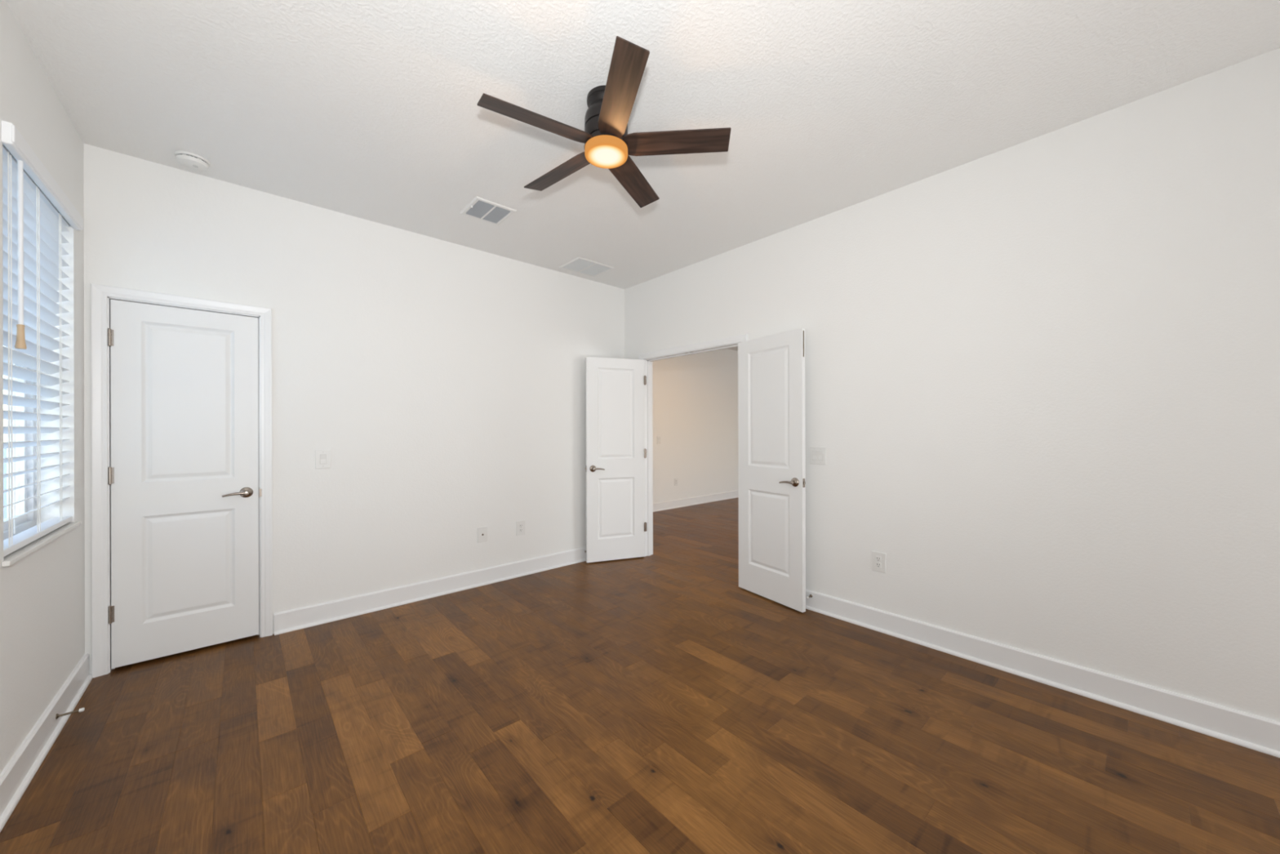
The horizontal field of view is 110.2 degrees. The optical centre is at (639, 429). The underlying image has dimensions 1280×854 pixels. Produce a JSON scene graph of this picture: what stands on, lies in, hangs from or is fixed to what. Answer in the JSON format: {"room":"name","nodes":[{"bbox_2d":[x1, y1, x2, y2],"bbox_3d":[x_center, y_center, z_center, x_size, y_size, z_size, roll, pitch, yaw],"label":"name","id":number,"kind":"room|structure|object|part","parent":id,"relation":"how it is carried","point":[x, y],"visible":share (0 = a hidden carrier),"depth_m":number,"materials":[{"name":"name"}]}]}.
{"room":"empty bedroom","nodes":[
{"label":"empty bedroom","id":0,"kind":"room"},
{"bbox_2d":[0,0,84,773],"bbox_3d":[-1.419,-0.099,0.503,0.200,2.866,7.840,0,0,-42],"label":"wall","id":1,"kind":"structure","parent":0,"point":[42,593],"depth_m":1.96,"materials":[{"name":"white paint"}]},
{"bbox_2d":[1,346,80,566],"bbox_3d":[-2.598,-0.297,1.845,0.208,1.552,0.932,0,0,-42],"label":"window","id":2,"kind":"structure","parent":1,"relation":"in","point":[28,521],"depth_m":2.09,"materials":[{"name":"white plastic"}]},
{"bbox_3d":[-2.647,0.050,1.805,0.030,0.766,0.830,0,0,-42],"label":"sash","id":3,"kind":"part","parent":2,"relation":"part of","materials":[{"name":"white plastic"}]},
{"bbox_3d":[-2.651,-0.304,1.802,0.072,1.538,0.894,0,0,-42],"label":"frame","id":4,"kind":"part","parent":2,"relation":"part of","materials":[{"name":"white plastic"}]},
{"bbox_3d":[-2.569,0.469,1.869,0.136,0.018,0.932,0,0,-42],"label":"sill","id":5,"kind":"part","parent":2,"relation":"part of","materials":[{"name":"white stone"}]},
{"bbox_2d":[1,120,83,556],"bbox_3d":[-2.556,-0.317,1.892,0.102,1.538,0.928,0,0,-42],"label":"window blind","id":6,"kind":"object","parent":2,"relation":"attached to","point":[36,211],"visible":1,"depth_m":1.85,"materials":[{"name":"white plastic"}]},
{"bbox_3d":[-2.335,-0.294,1.619,0.067,1.440,0.028,0,0,-42],"label":"ladder cord","id":7,"kind":"part","parent":6,"relation":"part of","materials":[{"name":"white fabric"}]},
{"bbox_3d":[-2.540,-0.294,1.849,0.067,1.440,0.028,0,0,-42],"label":"ladder cord","id":8,"kind":"part","parent":6,"relation":"part of","materials":[{"name":"white fabric"}]},
{"bbox_3d":[-2.560,0.440,1.881,0.062,0.024,0.874,0,0,-42],"label":"rail","id":9,"kind":"part","parent":6,"relation":"part of","materials":[{"name":"white"}]},
{"bbox_3d":[-2.745,-0.293,2.079,0.067,1.440,0.028,0,0,-42],"label":"ladder cord","id":10,"kind":"part","parent":6,"relation":"part of","materials":[{"name":"white fabric"}]},
{"bbox_2d":[0,653,93,831],"bbox_3d":[-0.834,1.255,0.024,0.030,0.134,6.350,0,0,-42],"label":"baseboard","id":11,"kind":"structure","parent":1,"relation":"attached to","point":[19,772],"depth_m":1.79,"materials":[{"name":"white paint"}]},
{"bbox_2d":[55,707,84,719],"bbox_3d":[-2.535,1.260,1.990,0.078,0.022,0.022,0,0,-42],"label":"door stop","id":12,"kind":"object","parent":1,"relation":"attached to","point":[81,709],"visible":1,"depth_m":1.99,"materials":[{"name":"silver metal"}]},
{"bbox_3d":[-2.540,1.260,1.986,0.066,0.022,0.022,0,0,-42],"label":"rod","id":13,"kind":"part","parent":12,"relation":"part of","materials":[{"name":"brown"}]},
{"bbox_2d":[83,143,624,673],"bbox_3d":[-1.602,-0.099,3.678,3.755,2.866,0.120,0,0,-42],"label":"wall","id":14,"kind":"structure","parent":0,"point":[442,382],"depth_m":3.30,"materials":[{"name":"white paint"}]},
{"bbox_2d":[90,283,272,677],"bbox_3d":[-2.697,0.272,2.687,0.750,2.112,0.138,0,0,-42],"label":"door frame","id":15,"kind":"structure","parent":14,"relation":"attached to","point":[101,295],"depth_m":2.44,"materials":[{"name":"white paint"}]},
{"bbox_3d":[-2.433,0.401,2.867,0.012,0.060,0.042,0,0,-42],"label":"strike plate","id":16,"kind":"part","parent":15,"relation":"part of","materials":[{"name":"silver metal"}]},
{"bbox_2d":[107,299,258,668],"bbox_3d":[-2.665,0.296,2.639,0.632,2.022,0.087,0,0,-42],"label":"door","id":17,"kind":"structure","parent":14,"relation":"in","point":[183,473],"depth_m":2.63,"materials":[{"name":"white paint"}]},
{"bbox_3d":[-2.494,0.397,2.747,0.108,0.025,0.019,0,0,-40],"label":"lever","id":18,"kind":"part","parent":17,"relation":"part of","materials":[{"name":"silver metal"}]},
{"bbox_3d":[-2.462,0.394,2.797,0.066,0.066,0.052,0,0,-42],"label":"handle","id":19,"kind":"part","parent":17,"relation":"part of","materials":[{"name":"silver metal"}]},
{"bbox_2d":[315,449,330,468],"bbox_3d":[-2.178,0.202,3.075,0.086,0.127,0.012,0,0,-42],"label":"light switch","id":20,"kind":"object","parent":14,"relation":"attached to","point":[322,457],"visible":1,"depth_m":3.07,"materials":[{"name":"white plastic"}]},
{"bbox_2d":[274,546,586,635],"bbox_3d":[-1.256,1.256,3.882,2.974,0.134,0.030,0,0,-42],"label":"baseboard","id":21,"kind":"structure","parent":14,"relation":"attached to","point":[292,620],"depth_m":3.44,"materials":[{"name":"white paint"}]},
{"bbox_2d":[477,526,487,542],"bbox_3d":[-1.339,0.895,3.818,0.086,0.127,0.017,0,0,-42],"label":"cable jack","id":22,"kind":"object","parent":14,"relation":"attached to","point":[482,531],"visible":1,"depth_m":3.82,"materials":[{"name":"white plastic"}]},
{"bbox_2d":[515,520,524,535],"bbox_3d":[-1.078,0.891,4.056,0.086,0.127,0.009,0,0,-42],"label":"wall outlet","id":23,"kind":"object","parent":14,"relation":"attached to","point":[520,525],"visible":1,"depth_m":4.05,"materials":[{"name":"white plastic"}]},
{"bbox_2d":[0,497,1279,853],"bbox_3d":[2.226,1.315,3.742,9.984,0.001,10.635,0,0,-42],"label":"floor","id":24,"kind":"structure","parent":0,"point":[657,703],"depth_m":1.89,"materials":[{"name":"brown wood"}]},
{"bbox_2d":[4,0,1279,351],"bbox_3d":[2.212,-1.591,3.747,9.944,0.100,8.080,0,0,-42],"label":"ceiling","id":25,"kind":"structure","parent":0,"point":[366,109],"depth_m":2.02,"materials":[{"name":"white paint"}]},
{"bbox_2d":[174,151,210,171],"bbox_3d":[-2.520,-1.506,2.519,0.144,0.046,0.144,0,0,-42],"label":"smoke detector","id":26,"kind":"object","parent":25,"relation":"attached to","point":[188,159],"visible":1,"depth_m":2.49,"materials":[{"name":"white plastic"}]},
{"bbox_2d":[460,196,516,225],"bbox_3d":[-1.063,-1.522,3.139,0.285,0.022,0.300,0,0,-42],"label":"ceiling vent","id":27,"kind":"object","parent":25,"relation":"in","point":[479,208],"visible":1,"depth_m":3.12,"materials":[{"name":"white plastic"}]},
{"bbox_3d":[-1.107,-1.528,3.099,0.106,0.008,0.236,0,0,-42],"label":"louvre panel","id":28,"kind":"part","parent":27,"relation":"part of","materials":[{"name":"grey metal"}]},
{"bbox_3d":[-1.018,-1.528,3.178,0.106,0.008,0.236,0,0,-42],"label":"louvre panel","id":29,"kind":"part","parent":27,"relation":"part of","materials":[{"name":"grey metal"}]},
{"bbox_2d":[560,257,613,276],"bbox_3d":[-0.497,-1.530,4.217,0.400,0.009,0.330,0,0,-42],"label":"ceiling vent","id":30,"kind":"object","parent":25,"relation":"in","point":[581,265],"visible":1,"depth_m":4.20,"materials":[{"name":"white plastic"}]},
{"bbox_3d":[-0.566,-1.530,4.155,0.174,0.003,0.290,0,0,-42],"label":"louvre panel","id":31,"kind":"part","parent":30,"relation":"part of","materials":[{"name":"white metal"}]},
{"bbox_3d":[-0.428,-1.530,4.279,0.174,0.003,0.290,0,0,-42],"label":"louvre panel","id":32,"kind":"part","parent":30,"relation":"part of","materials":[{"name":"white metal"}]},
{"bbox_2d":[476,35,730,208],"bbox_3d":[-0.181,-1.402,2.084,1.100,0.266,1.094,0,0,-42],"label":"ceiling fan","id":33,"kind":"object","parent":25,"relation":"hanging from","point":[608,144],"visible":1,"depth_m":2.01,"materials":[{"name":"brown wood"}]},
{"bbox_3d":[-0.427,-1.319,1.912,0.492,0.035,0.117,0,0,-32],"label":"fan blade","id":34,"kind":"part","parent":33,"relation":"part of","materials":[{"name":"brown wood"}]},
{"bbox_3d":[-0.398,-1.319,2.287,0.492,0.035,0.117,0,0,40],"label":"fan blade","id":35,"kind":"part","parent":33,"relation":"part of","materials":[{"name":"brown wood"}]},
{"bbox_3d":[-0.154,-1.288,2.079,0.200,0.037,0.200,0,0,-42],"label":"lamp glass","id":36,"kind":"part","parent":33,"relation":"part of","materials":[{"name":"white"}]},
{"bbox_3d":[-0.079,-1.320,1.768,0.117,0.035,0.492,0,0,-14],"label":"fan blade","id":37,"kind":"part","parent":33,"relation":"part of","materials":[{"name":"brown wood"}]},
{"bbox_3d":[-0.032,-1.320,2.375,0.117,0.035,0.492,0,0,22],"label":"fan blade","id":38,"kind":"part","parent":33,"relation":"part of","materials":[{"name":"brown wood"}]},
{"bbox_3d":[0.165,-1.320,2.055,0.492,0.035,0.117,0,0,4],"label":"fan blade","id":39,"kind":"part","parent":33,"relation":"part of","materials":[{"name":"brown wood"}]},
{"bbox_2d":[652,348,737,502],"bbox_3d":[-0.434,-0.102,6.716,9.944,2.866,0.120,0,0,-42],"label":"wall","id":40,"kind":"structure","parent":0,"point":[695,397],"depth_m":7.89,"materials":[{"name":"white paint"}]},
{"bbox_2d":[657,435,661,444],"bbox_3d":[0.321,0.169,7.301,0.086,0.127,0.012,0,0,-42],"label":"light switch","id":41,"kind":"object","parent":40,"relation":"attached to","point":[659,437],"visible":1,"depth_m":7.30,"materials":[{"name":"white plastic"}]},
{"bbox_2d":[674,477,678,485],"bbox_3d":[0.624,0.881,7.572,0.086,0.127,0.009,0,0,-42],"label":"wall outlet","id":42,"kind":"object","parent":40,"relation":"attached to","point":[676,480],"visible":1,"depth_m":7.57,"materials":[{"name":"white plastic"}]},
{"bbox_2d":[653,490,737,511],"bbox_3d":[1.095,1.250,7.977,5.748,0.134,0.030,0,0,-42],"label":"baseboard","id":43,"kind":"structure","parent":40,"relation":"attached to","point":[664,505],"depth_m":7.85,"materials":[{"name":"white paint"}]},
{"bbox_2d":[624,48,1279,721],"bbox_3d":[1.502,-0.106,3.110,0.120,2.866,7.840,0,0,-42],"label":"wall","id":44,"kind":"structure","parent":0,"point":[1042,373],"depth_m":2.27,"materials":[{"name":"white paint"}]},
{"bbox_2d":[585,356,646,562],"bbox_3d":[-0.236,0.294,4.525,0.641,2.030,0.140,0,0,-21],"label":"door","id":45,"kind":"structure","parent":44,"relation":"in","point":[616,451],"depth_m":4.51,"materials":[{"name":"white paint"}]},
{"bbox_3d":[-0.452,0.384,4.396,0.066,0.066,0.052,0,0,-21],"label":"handle","id":46,"kind":"part","parent":45,"relation":"part of","materials":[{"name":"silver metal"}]},
{"bbox_2d":[638,333,747,555],"bbox_3d":[0.498,0.264,4.237,0.157,2.112,1.343,0,0,-42],"label":"door frame","id":47,"kind":"structure","parent":44,"relation":"attached to","point":[732,341],"depth_m":4.67,"materials":[{"name":"white paint"}]},
{"bbox_3d":[0.549,0.264,4.283,0.018,2.112,1.343,0,0,-42],"label":"casing","id":48,"kind":"part","parent":47,"relation":"part of","materials":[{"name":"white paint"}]},
{"bbox_3d":[0.446,0.264,4.190,0.018,2.112,1.343,0,0,-42],"label":"casing","id":49,"kind":"part","parent":47,"relation":"part of","materials":[{"name":"white paint"}]},
{"bbox_2d":[737,328,805,612],"bbox_3d":[0.985,0.290,3.456,0.091,2.030,0.657,0,0,-33],"label":"door","id":50,"kind":"structure","parent":44,"relation":"in","point":[771,452],"depth_m":3.42,"materials":[{"name":"white paint"}]},
{"bbox_3d":[1.064,0.383,3.268,0.019,0.025,0.108,0,0,-31],"label":"lever","id":51,"kind":"part","parent":50,"relation":"part of","materials":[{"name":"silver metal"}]},
{"bbox_3d":[1.109,0.380,3.228,0.052,0.066,0.066,0,0,-33],"label":"handle","id":52,"kind":"part","parent":50,"relation":"part of","materials":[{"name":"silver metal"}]},
{"bbox_3d":[1.180,0.381,3.196,0.023,0.063,0.010,0,0,-33],"label":"latch plate","id":53,"kind":"part","parent":50,"relation":"part of","materials":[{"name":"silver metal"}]},
{"bbox_2d":[809,446,826,464],"bbox_3d":[1.294,0.187,3.245,0.012,0.127,0.122,0,0,-42],"label":"light switch","id":54,"kind":"object","parent":44,"relation":"attached to","point":[817,454],"visible":1,"depth_m":3.24,"materials":[{"name":"white plastic"}]},
{"bbox_2d":[871,551,885,573],"bbox_3d":[1.572,0.868,2.937,0.009,0.127,0.086,0,0,-42],"label":"wall outlet","id":55,"kind":"object","parent":44,"relation":"attached to","point":[878,559],"visible":1,"depth_m":2.93,"materials":[{"name":"white plastic"}]},
{"bbox_2d":[875,555,880,561],"bbox_3d":[1.571,0.848,2.936,0.004,0.033,0.033,0,0,-42],"label":"socket","id":56,"kind":"object","parent":55,"relation":"attached to","point":[877,557],"depth_m":2.94,"materials":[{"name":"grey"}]},
{"bbox_2d":[875,561,881,568],"bbox_3d":[1.571,0.888,2.936,0.004,0.033,0.033,0,0,-42],"label":"socket","id":57,"kind":"object","parent":55,"relation":"attached to","point":[878,564],"depth_m":2.93,"materials":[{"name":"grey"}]},
{"bbox_2d":[805,588,1279,757],"bbox_3d":[2.479,1.247,1.906,0.030,0.134,4.748,0,0,-42],"label":"baseboard","id":58,"kind":"structure","parent":44,"relation":"attached to","point":[1253,731],"depth_m":2.23,"materials":[{"name":"white paint"}]},
{"label":"outside","id":59,"kind":"structure","parent":0,"visible":0},
{"bbox_2d":[3,448,6,519],"bbox_3d":[-46.399,1.737,-1.200,69.156,0.100,120.000,0,0,-42],"label":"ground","id":60,"kind":"structure","parent":59,"point":[4,449],"depth_m":13.00,"materials":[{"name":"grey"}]}
]}

